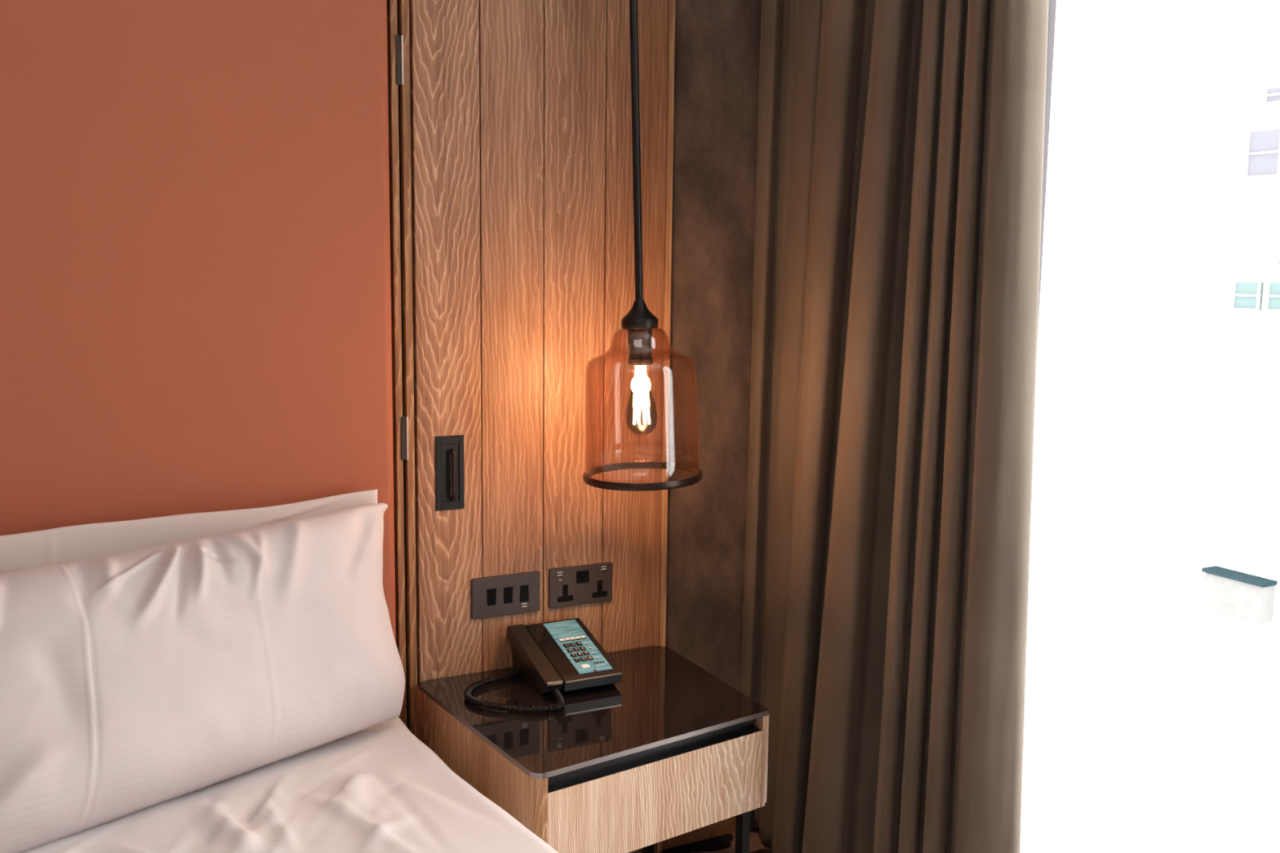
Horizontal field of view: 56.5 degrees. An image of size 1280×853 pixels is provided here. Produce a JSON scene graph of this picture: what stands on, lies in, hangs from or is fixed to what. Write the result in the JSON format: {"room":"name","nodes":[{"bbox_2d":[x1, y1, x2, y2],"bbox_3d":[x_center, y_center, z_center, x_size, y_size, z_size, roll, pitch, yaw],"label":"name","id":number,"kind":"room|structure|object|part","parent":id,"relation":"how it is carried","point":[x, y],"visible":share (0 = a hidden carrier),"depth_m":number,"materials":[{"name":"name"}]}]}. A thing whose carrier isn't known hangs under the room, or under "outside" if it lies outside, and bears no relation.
{"room":"bedroom","nodes":[
{"label":"bedroom","id":0,"kind":"room"},
{"bbox_2d":[395,0,675,852],"bbox_3d":[-0.206,-0.301,2.530,0.624,2.690,0.036,-3,8,-28],"label":"wall panel","id":1,"kind":"object","parent":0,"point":[523,233],"depth_m":2.53,"materials":[{"name":"brown wood"}]},
{"bbox_3d":[-0.396,0.096,2.482,0.062,0.156,0.004,-3,8,-28],"label":"flush pull","id":2,"kind":"part","parent":1,"relation":"part of","materials":[{"name":"black metal"}]},
{"bbox_2d":[471,571,540,619],"bbox_3d":[-0.288,0.364,2.572,0.157,0.088,0.010,-3,8,-28],"label":"light switch","id":3,"kind":"object","parent":1,"relation":"attached to","point":[518,593],"visible":1,"depth_m":2.57,"materials":[{"name":"grey plastic"}]},
{"bbox_2d":[548,561,613,608],"bbox_3d":[-0.130,0.353,2.654,0.154,0.088,0.010,-3,8,-28],"label":"power socket","id":4,"kind":"object","parent":1,"relation":"attached to","point":[574,585],"visible":1,"depth_m":2.65,"materials":[{"name":"grey plastic"}]},
{"bbox_2d":[665,0,761,691],"bbox_3d":[-1.495,-0.246,1.983,4.620,2.700,0.170,-3,8,-28],"label":"wall","id":5,"kind":"structure","parent":0,"point":[717,50],"depth_m":2.77,"materials":[{"name":"paper"}]},
{"bbox_2d":[0,0,395,641],"bbox_3d":[-1.564,-0.216,1.784,2.410,2.690,0.098,-3,8,-28],"label":"headboard","id":6,"kind":"object","parent":5,"relation":"attached to","point":[195,274],"visible":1,"depth_m":2.12,"materials":[{"name":"brown"}]},
{"bbox_2d":[386,0,406,726],"bbox_3d":[-0.492,-0.287,2.397,0.014,2.700,0.030,-3,8,-28],"label":"trim","id":7,"kind":"structure","parent":5,"relation":"attached to","point":[392,4],"depth_m":2.40,"materials":[{"name":"black metal"}]},
{"bbox_2d":[386,0,417,728],"bbox_3d":[-0.259,-0.301,2.530,0.718,2.700,0.012,-3,8,-28],"label":"trim","id":8,"kind":"structure","parent":5,"relation":"attached to","point":[397,0],"depth_m":2.42,"materials":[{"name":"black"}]},
{"bbox_2d":[398,0,417,737],"bbox_3d":[-0.472,-0.288,2.408,0.016,2.700,0.030,-3,8,-28],"label":"trim","id":9,"kind":"structure","parent":5,"relation":"attached to","point":[403,5],"depth_m":2.42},
{"bbox_2d":[662,815,755,849],"bbox_3d":[0.221,0.958,2.956,0.400,0.105,0.014,-3,8,-28],"label":"baseboard","id":10,"kind":"structure","parent":5,"relation":"attached to","point":[726,826],"depth_m":2.92,"materials":[{"name":"brown wood"}]},
{"bbox_2d":[655,826,771,852],"bbox_3d":[-0.570,1.398,0.287,4.720,0.100,4.400,-3,8,-28],"label":"floor","id":11,"kind":"structure","parent":0,"point":[726,843],"depth_m":2.89,"materials":[{"name":"carpet"}]},
{"bbox_2d":[415,645,768,852],"bbox_3d":[-0.087,0.812,2.436,0.592,0.520,0.542,-3,8,-28],"label":"nightstand","id":12,"kind":"object","parent":11,"relation":"on","point":[669,749],"visible":0.84,"depth_m":2.27,"materials":[{"name":"black"}]},
{"bbox_3d":[-0.319,0.671,2.292,0.025,0.188,0.544,-4,9,-33],"label":"panel","id":13,"kind":"part","parent":12,"relation":"part of","materials":[{"name":"brown wood"}]},
{"bbox_2d":[463,617,622,712],"bbox_3d":[-0.213,0.494,2.462,0.319,0.098,0.285,-3,8,-28],"label":"telephone","id":14,"kind":"object","parent":12,"relation":"on","point":[557,657],"visible":1,"depth_m":2.49,"materials":[{"name":"black plastic"}]},
{"bbox_3d":[-0.265,0.533,2.413,0.177,0.033,0.239,-3,8,-28],"label":"coiled cord","id":15,"kind":"part","parent":14,"relation":"part of","materials":[{"name":"black plastic"}]},
{"bbox_3d":[0.021,0.874,2.732,0.018,0.324,0.026,-3,8,-28],"label":"leg","id":16,"kind":"part","parent":12,"relation":"part of","materials":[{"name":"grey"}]},
{"bbox_3d":[0.035,0.697,2.230,0.499,0.160,0.019,-5,9,-36],"label":"drawer","id":17,"kind":"part","parent":12,"relation":"part of","materials":[{"name":"brown wood"}]},
{"bbox_3d":[0.206,0.917,2.420,0.018,0.324,0.026,-3,8,-28],"label":"leg","id":18,"kind":"part","parent":12,"relation":"part of","materials":[{"name":"grey metal"}]},
{"bbox_3d":[0.147,0.639,2.579,0.016,0.188,0.465,-3,8,-26],"label":"panel","id":19,"kind":"part","parent":12,"relation":"part of","materials":[{"name":"brown wood"}]},
{"bbox_3d":[-0.536,-1.379,-0.074,4.720,0.100,4.400,-3,8,-28],"label":"ceiling","id":20,"kind":"structure","parent":0,"visible":0},
{"bbox_2d":[582,0,702,491],"bbox_3d":[0.016,-0.749,2.268,0.239,1.733,0.239,-1,8,-11],"label":"pendant lamp","id":21,"kind":"object","parent":20,"relation":"hanging from","point":[639,322],"visible":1,"depth_m":2.31,"materials":[{"name":"black metal"},{"name":"glass"}]},
{"bbox_3d":[-0.015,-0.913,2.229,0.016,1.352,0.016,-5,9,-27],"label":"rod","id":22,"kind":"part","parent":21,"relation":"part of","materials":[{"name":"black metal"}]},
{"bbox_2d":[626,328,653,365],"bbox_3d":[0.000,-0.158,2.341,0.050,0.072,0.050,-6,9,-27],"label":"bulb socket","id":23,"kind":"object","parent":21,"relation":"attached to","point":[639,340],"depth_m":2.32,"materials":[{"name":"brown metal"}]},
{"bbox_3d":[0.003,-0.048,2.357,0.230,0.297,0.230,-5,9,-27],"label":"lamp shade","id":24,"kind":"part","parent":21,"relation":"part of","materials":[{"name":"clear glass"}]},
{"bbox_2d":[740,0,1048,852],"bbox_3d":[0.469,-0.257,2.406,0.146,2.638,0.927,-2,8,-22],"label":"curtain","id":25,"kind":"object","parent":20,"relation":"hanging from","point":[900,143],"visible":0.98,"depth_m":2.32,"materials":[{"name":"fabric"}]},
{"bbox_3d":[1.436,-0.096,1.111,0.140,2.700,4.130,-3,8,-28],"label":"wall","id":26,"kind":"structure","parent":0,"visible":0},
{"bbox_2d":[1036,0,1056,353],"bbox_3d":[1.093,-0.144,1.760,0.060,2.500,2.000,-3,8,-28],"label":"window","id":27,"kind":"structure","parent":26,"relation":"in","point":[1052,3],"depth_m":2.32,"materials":[{"name":"grey"}]},
{"label":"outside","id":28,"kind":"structure","parent":0,"visible":0},
{"bbox_2d":[1020,0,1279,852],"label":"window","id":29,"kind":"structure","parent":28,"point":[1152,707],"depth_m":14.31,"materials":[{"name":"white glass"}]},
{"bbox_3d":[-0.973,1.010,1.063,2.106,0.460,2.000,-3,8,-28],"label":"bed","id":30,"kind":"object","parent":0,"visible":0},
{"bbox_2d":[20,717,558,852],"bbox_3d":[-0.849,0.829,1.088,2.028,0.250,2.002,-3,8,-28],"label":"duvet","id":31,"kind":"object","parent":30,"relation":"on","point":[377,788],"visible":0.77,"depth_m":1.91,"materials":[{"name":"white fabric"}]},
{"bbox_2d":[0,488,377,572],"bbox_3d":[-0.866,0.358,2.131,0.812,0.436,0.052,-4,9,-30],"label":"pillow","id":32,"kind":"object","parent":31,"relation":"on","point":[86,541],"visible":0.12,"depth_m":2.09,"materials":[{"name":"beige fabric"}]},
{"bbox_2d":[0,502,404,852],"bbox_3d":[-0.749,0.399,1.979,0.828,0.438,0.259,-5,9,-35],"label":"pillow","id":33,"kind":"object","parent":31,"relation":"on","point":[134,681],"visible":1,"depth_m":1.94,"materials":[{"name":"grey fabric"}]}
]}

